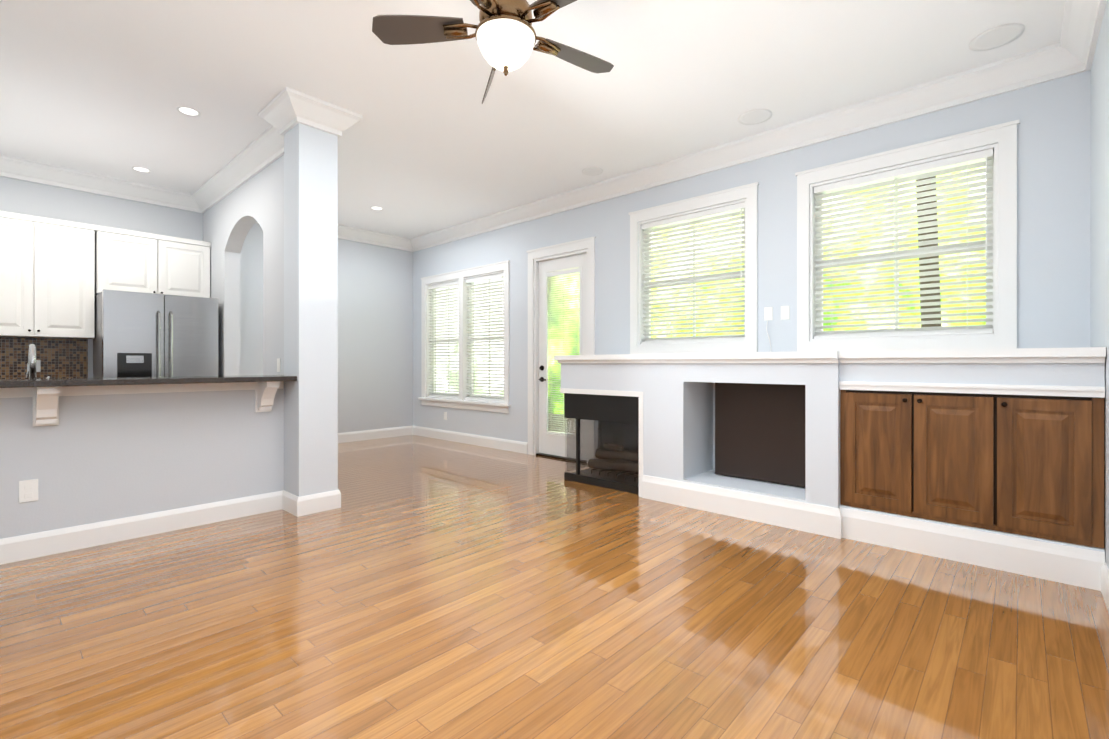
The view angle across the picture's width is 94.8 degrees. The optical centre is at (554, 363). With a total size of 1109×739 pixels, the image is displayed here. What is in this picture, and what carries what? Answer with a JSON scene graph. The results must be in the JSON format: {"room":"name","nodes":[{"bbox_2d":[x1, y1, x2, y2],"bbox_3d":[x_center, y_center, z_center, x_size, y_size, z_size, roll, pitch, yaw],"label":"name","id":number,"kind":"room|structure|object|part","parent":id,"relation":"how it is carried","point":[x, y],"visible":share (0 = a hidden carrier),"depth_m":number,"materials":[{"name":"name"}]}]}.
{"room":"living room","nodes":[
{"label":"living room","id":0,"kind":"room"},
{"bbox_2d":[0,389,283,538],"bbox_3d":[-2.978,0.624,3.088,0.119,0.993,2.749,0,0,42],"label":"wall","id":1,"kind":"structure","parent":0,"point":[88,459],"depth_m":3.29,"materials":[{"name":"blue paint"}]},
{"bbox_2d":[19,479,37,502],"bbox_3d":[-3.028,0.731,2.938,0.008,0.125,0.078,0,0,42],"label":"outlet","id":2,"kind":"object","parent":1,"relation":"attached to","point":[28,490],"visible":1,"depth_m":2.94,"materials":[{"name":"white plastic"}]},
{"bbox_2d":[0,490,287,564],"bbox_3d":[-2.964,1.051,3.002,0.018,0.140,2.580,0,0,42],"label":"baseboard","id":3,"kind":"structure","parent":1,"relation":"attached to","point":[32,545],"depth_m":3.27,"materials":[{"name":"white wood"}]},
{"bbox_2d":[0,375,296,425],"bbox_3d":[-2.926,0.226,3.041,0.540,0.270,2.741,0,0,42],"label":"countertop","id":4,"kind":"structure","parent":1,"relation":"on","point":[44,394],"depth_m":3.18,"materials":[{"name":"stone"}]},
{"bbox_2d":[26,344,49,378],"bbox_3d":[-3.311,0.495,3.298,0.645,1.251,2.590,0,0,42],"label":"faucet","id":5,"kind":"object","parent":4,"relation":"on","point":[31,369],"visible":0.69,"depth_m":3.03,"materials":[{"name":"silver metal"}]},
{"bbox_2d":[0,176,412,432],"bbox_3d":[-4.256,-0.411,6.047,0.180,3.060,5.750,0,0,42],"label":"wall","id":6,"kind":"structure","parent":0,"point":[375,336],"depth_m":7.33,"materials":[{"name":"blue paint"}]},
{"bbox_2d":[0,337,87,378],"bbox_3d":[-5.413,-0.029,4.639,0.011,0.448,1.730,0,0,42],"label":"tile backsplash","id":7,"kind":"structure","parent":6,"relation":"attached to","point":[63,358],"depth_m":5.05,"materials":[{"name":"tile"}]},
{"bbox_2d":[36,360,40,371],"bbox_3d":[-5.078,0.020,4.990,0.008,0.115,0.072,0,0,42],"label":"outlet","id":8,"kind":"object","parent":7,"relation":"attached to","point":[38,365],"visible":0.48,"depth_m":5.00,"materials":[{"name":"white plastic"}]},
{"bbox_2d":[0,211,95,338],"bbox_3d":[-4.999,-0.818,4.847,0.337,1.124,0.914,0,0,42],"label":"upper cabinet","id":9,"kind":"object","parent":6,"relation":"attached to","point":[57,276],"depth_m":4.82,"materials":[{"name":"white wood"}]},
{"bbox_2d":[0,155,195,211],"bbox_3d":[-5.027,-1.859,4.969,0.136,0.163,2.460,0,0,42],"label":"crown molding","id":10,"kind":"structure","parent":6,"relation":"attached to","point":[10,167],"depth_m":5.26,"materials":[{"name":"white"}]},
{"bbox_2d":[96,225,210,297],"bbox_3d":[-4.355,-1.046,5.551,0.337,0.669,0.966,0,0,42],"label":"upper cabinet","id":11,"kind":"object","parent":6,"relation":"attached to","point":[126,260],"depth_m":5.39,"materials":[{"name":"white wood"}]},
{"bbox_2d":[256,222,407,250],"bbox_3d":[-3.093,-1.860,7.083,0.136,0.163,2.370,0,0,42],"label":"crown molding","id":12,"kind":"structure","parent":6,"relation":"attached to","point":[344,232],"depth_m":7.51,"materials":[{"name":"white"}]},
{"bbox_2d":[338,426,411,442],"bbox_3d":[-3.129,1.049,7.131,0.018,0.140,2.630,0,0,42],"label":"baseboard","id":13,"kind":"structure","parent":6,"relation":"attached to","point":[405,430],"depth_m":7.61,"materials":[{"name":"white"}]},
{"bbox_2d":[203,155,283,375],"bbox_3d":[-3.028,-0.410,5.099,2.910,3.060,0.150,0,0,42],"label":"wall","id":14,"kind":"structure","parent":0,"point":[230,220],"depth_m":5.06,"materials":[{"name":"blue paint"}]},
{"bbox_2d":[277,358,280,371],"bbox_3d":[-2.377,0.010,4.396,0.072,0.115,0.008,0,0,42],"label":"outlet","id":15,"kind":"object","parent":14,"relation":"attached to","point":[278,364],"visible":1,"depth_m":4.38,"materials":[{"name":"white plastic"}]},
{"bbox_2d":[216,108,362,203],"bbox_3d":[-2.774,-1.859,5.060,3.336,0.163,0.136,0,0,42],"label":"crown molding","id":16,"kind":"structure","parent":14,"relation":"attached to","point":[340,120],"depth_m":3.94,"materials":[{"name":"white wood"}]},
{"bbox_2d":[0,0,1064,238],"bbox_3d":[-1.384,-2.000,3.540,7.800,0.120,5.930,0,0,42],"label":"ceiling","id":17,"kind":"structure","parent":0,"point":[430,142],"depth_m":3.50,"materials":[{"name":"white paint"}]},
{"bbox_2d":[132,166,150,172],"bbox_3d":[-4.117,-1.936,5.086,0.150,0.008,0.150,0,0,42],"label":"recessed light","id":18,"kind":"object","parent":17,"relation":"in","point":[141,169],"visible":0.98,"depth_m":5.08,"materials":[{"name":"white"}]},
{"bbox_2d":[177,106,200,116],"bbox_3d":[-2.806,-1.935,3.912,0.150,0.008,0.150,0,0,42],"label":"recessed light","id":19,"kind":"object","parent":17,"relation":"in","point":[185,110],"visible":1,"depth_m":3.91,"materials":[{"name":"white"}]},
{"bbox_2d":[370,206,382,210],"bbox_3d":[-2.213,-1.937,6.352,0.150,0.008,0.150,0,0,42],"label":"recessed light","id":20,"kind":"object","parent":17,"relation":"in","point":[376,208],"visible":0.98,"depth_m":6.36,"materials":[{"name":"white"}]},
{"bbox_2d":[372,0,613,103],"bbox_3d":[-0.191,-1.670,2.464,1.223,0.537,1.252,0,0,42],"label":"ceiling fan","id":21,"kind":"object","parent":17,"relation":"hanging from","point":[504,34],"visible":1,"depth_m":2.44,"materials":[{"name":"brown wood"}]},
{"bbox_3d":[-0.237,-1.670,2.483,0.260,0.537,0.260,0,0,42],"label":"motor","id":22,"kind":"part","parent":21,"relation":"part of","materials":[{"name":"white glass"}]},
{"bbox_3d":[-0.237,-1.518,2.483,0.286,0.147,0.286,0,0,42],"label":"lamp shade","id":23,"kind":"part","parent":21,"relation":"part of","materials":[{"name":"white glass"}]},
{"bbox_2d":[582,167,602,175],"bbox_3d":[0.382,-1.936,5.130,0.210,0.008,0.210,0,0,42],"label":"ceiling speaker","id":24,"kind":"object","parent":17,"relation":"attached to","point":[591,171],"visible":0.96,"depth_m":5.13,"materials":[{"name":"white plastic"}]},
{"bbox_2d":[738,109,771,124],"bbox_3d":[1.572,-1.936,4.000,0.250,0.008,0.250,0,0,42],"label":"ceiling speaker","id":25,"kind":"object","parent":17,"relation":"attached to","point":[756,116],"visible":1,"depth_m":3.99,"materials":[{"name":"white plastic"}]},
{"bbox_2d":[969,23,1024,50],"bbox_3d":[2.620,-1.935,3.028,0.250,0.008,0.250,0,0,42],"label":"ceiling speaker","id":26,"kind":"object","parent":17,"relation":"attached to","point":[997,36],"visible":1,"depth_m":3.02,"materials":[{"name":"white plastic"}]},
{"bbox_2d":[0,435,1108,738],"bbox_3d":[-1.384,1.180,3.542,7.800,0.120,5.930,0,0,42],"label":"floor","id":27,"kind":"structure","parent":0,"point":[420,587],"depth_m":2.16,"materials":[{"name":"brown wood"}]},
{"bbox_2d":[93,289,217,377],"bbox_3d":[-4.147,0.206,5.328,0.810,1.803,0.925,0,0,42],"label":"refrigerator","id":28,"kind":"object","parent":27,"relation":"on","point":[139,334],"visible":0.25,"depth_m":5.04,"materials":[{"name":"grey metal"}]},
{"bbox_2d":[284,123,337,496],"bbox_3d":[-1.895,-0.410,3.967,0.290,3.060,0.290,0,0,42],"label":"column","id":29,"kind":"structure","parent":27,"relation":"on","point":[311,304],"depth_m":3.86,"materials":[{"name":"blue paint"}]},
{"bbox_2d":[336,490,340,508],"bbox_3d":[-2.858,1.050,5.058,3.218,0.140,0.018,0,0,42],"label":"baseboard","id":30,"kind":"structure","parent":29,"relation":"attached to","point":[338,494],"depth_m":3.96,"materials":[{"name":"white"}]},
{"bbox_2d":[292,489,338,516],"bbox_3d":[-1.794,1.050,3.850,0.018,0.140,0.288,0,0,42],"label":"baseboard","id":31,"kind":"structure","parent":27,"relation":"on","point":[324,501],"depth_m":3.83,"materials":[{"name":"white"}]},
{"bbox_2d":[554,347,1105,590],"bbox_3d":[1.615,0.519,3.993,3.616,1.203,0.846,0,0,42],"label":"fireplace","id":32,"kind":"object","parent":27,"relation":"on","point":[991,458],"visible":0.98,"depth_m":3.18,"materials":[{"name":"white paint"}]},
{"bbox_3d":[0.616,0.700,4.862,0.884,0.840,0.579,0,0,42],"label":"firebox frame","id":33,"kind":"part","parent":32,"relation":"part of","materials":[{"name":"black metal"}]},
{"bbox_3d":[0.595,0.785,4.862,0.845,0.530,0.527,0,0,42],"label":"firebox glass","id":34,"kind":"part","parent":32,"relation":"part of","materials":[{"name":"clear glass"}]},
{"bbox_3d":[1.681,0.523,4.009,0.791,0.761,0.199,0,0,42],"label":"niche panel","id":35,"kind":"part","parent":32,"relation":"part of","materials":[{"name":"brown"}]},
{"bbox_2d":[413,70,1090,442],"bbox_3d":[0.557,-0.411,5.662,7.800,3.060,0.180,0,0,42],"label":"wall","id":36,"kind":"structure","parent":0,"point":[1053,214],"depth_m":4.25,"materials":[{"name":"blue paint"}]},
{"bbox_2d":[418,260,510,412],"bbox_3d":[-1.276,-0.350,7.295,2.050,1.967,0.235,0,0,42],"label":"window","id":37,"kind":"structure","parent":36,"relation":"in","point":[481,339],"depth_m":7.23,"materials":[{"name":"white wood"}]},
{"bbox_3d":[-1.287,-0.351,7.284,1.754,1.692,0.067,0,0,42],"label":"window blind rails","id":38,"kind":"part","parent":37,"relation":"part of","materials":[{"name":"white plastic"}]},
{"bbox_2d":[412,426,527,453],"bbox_3d":[-1.284,1.049,7.213,2.570,0.140,0.018,0,0,42],"label":"baseboard","id":39,"kind":"structure","parent":36,"relation":"attached to","point":[491,442],"depth_m":7.05,"materials":[{"name":"white wood"}]},
{"bbox_2d":[527,236,595,459],"bbox_3d":[0.115,-0.142,6.044,1.066,2.522,0.203,0,0,42],"label":"door","id":40,"kind":"structure","parent":36,"relation":"attached to","point":[542,272],"depth_m":6.14,"materials":[{"name":"white wood"}]},
{"bbox_3d":[0.093,-0.101,5.991,0.778,2.100,0.068,0,0,42],"label":"hardware handle","id":41,"kind":"part","parent":40,"relation":"part of","materials":[{"name":"brown metal"}]},
{"bbox_3d":[0.124,1.109,6.055,0.802,0.019,0.175,0,0,42],"label":"threshold sill","id":42,"kind":"part","parent":40,"relation":"part of","materials":[{"name":"brown metal"}]},
{"bbox_3d":[0.114,-0.134,6.043,0.560,1.992,0.033,0,0,42],"label":"glass","id":43,"kind":"part","parent":40,"relation":"part of","materials":[{"name":"clear glass"}]},
{"bbox_2d":[629,182,758,353],"bbox_3d":[1.331,-0.831,4.931,1.334,1.482,0.203,0,0,42],"label":"window","id":44,"kind":"structure","parent":36,"relation":"in","point":[644,294],"depth_m":4.86,"materials":[{"name":"white wood"}]},
{"bbox_3d":[1.310,-0.820,4.907,1.074,1.232,0.067,0,0,42],"label":"window blind rails","id":45,"kind":"part","parent":44,"relation":"part of","materials":[{"name":"white plastic"}]},
{"bbox_3d":[1.359,-0.820,4.961,1.006,1.156,0.006,0,0,42],"label":"glass","id":46,"kind":"part","parent":44,"relation":"part of","materials":[{"name":"clear glass"}]},
{"bbox_2d":[408,44,1092,251],"bbox_3d":[0.450,-1.859,5.545,7.440,0.163,0.136,0,0,42],"label":"crown molding","id":47,"kind":"structure","parent":36,"relation":"attached to","point":[1037,66],"depth_m":4.11,"materials":[{"name":"white wood"}]},
{"bbox_2d":[764,307,772,320],"bbox_3d":[1.831,-0.430,4.367,0.072,0.115,0.008,0,0,42],"label":"switch plate","id":48,"kind":"object","parent":36,"relation":"attached to","point":[768,313],"visible":1,"depth_m":4.36,"materials":[{"name":"white plastic"}]},
{"bbox_2d":[781,305,789,319],"bbox_3d":[1.932,-0.430,4.275,0.072,0.115,0.008,0,0,42],"label":"switch plate","id":49,"kind":"object","parent":36,"relation":"attached to","point":[785,312],"visible":1,"depth_m":4.27,"materials":[{"name":"white plastic"}]},
{"bbox_2d":[795,120,1018,351],"bbox_3d":[2.552,-0.831,3.813,1.364,1.482,0.203,0,0,42],"label":"window","id":50,"kind":"structure","parent":36,"relation":"in","point":[818,264],"depth_m":3.70,"materials":[{"name":"white wood"}]},
{"bbox_3d":[2.531,-0.820,3.790,1.104,1.232,0.067,0,0,42],"label":"window blind rails","id":51,"kind":"part","parent":50,"relation":"part of","materials":[{"name":"white plastic"}]},
{"bbox_3d":[2.580,-0.820,3.844,1.036,1.156,0.006,0,0,42],"label":"glass","id":52,"kind":"part","parent":50,"relation":"part of","materials":[{"name":"clear glass"}]},
{"bbox_2d":[1090,0,1108,568],"bbox_3d":[1.366,-0.408,0.902,0.180,3.060,5.750,0,0,42],"label":"wall","id":53,"kind":"structure","parent":0,"point":[1099,303],"depth_m":2.66,"materials":[{"name":"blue paint"}]},
{"bbox_2d":[1056,0,1106,71],"bbox_3d":[1.313,-1.857,1.078,0.136,0.163,5.280,0,0,42],"label":"crown molding","id":54,"kind":"structure","parent":53,"relation":"attached to","point":[1082,19],"depth_m":2.85,"materials":[{"name":"white wood"}]},
{"bbox_2d":[1101,563,1108,612],"bbox_3d":[1.094,1.052,0.752,0.018,0.140,4.800,0,0,42],"label":"baseboard","id":55,"kind":"structure","parent":53,"relation":"attached to","point":[1104,570],"depth_m":2.41,"materials":[{"name":"white wood"}]},
{"label":"outside","id":56,"kind":"structure","parent":0,"visible":0},
{"bbox_2d":[548,413,566,435],"bbox_3d":[-0.949,1.272,10.090,25.000,0.190,4.320,0,0,42],"label":"ground","id":57,"kind":"structure","parent":56,"point":[559,417],"depth_m":10.09,"materials":[{"name":"beige"}]},
{"bbox_2d":[916,176,941,326],"bbox_3d":[3.970,-1.281,5.398,0.241,5.205,0.180,0,0,42],"label":"trunk","id":58,"kind":"object","parent":57,"relation":"on","point":[933,306],"depth_m":5.32,"materials":[{"name":"brown"}]},
{"bbox_2d":[548,166,985,413],"bbox_3d":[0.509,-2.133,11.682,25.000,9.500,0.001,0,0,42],"label":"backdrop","id":59,"kind":"structure","parent":56,"point":[902,308],"depth_m":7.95,"materials":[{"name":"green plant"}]}
]}

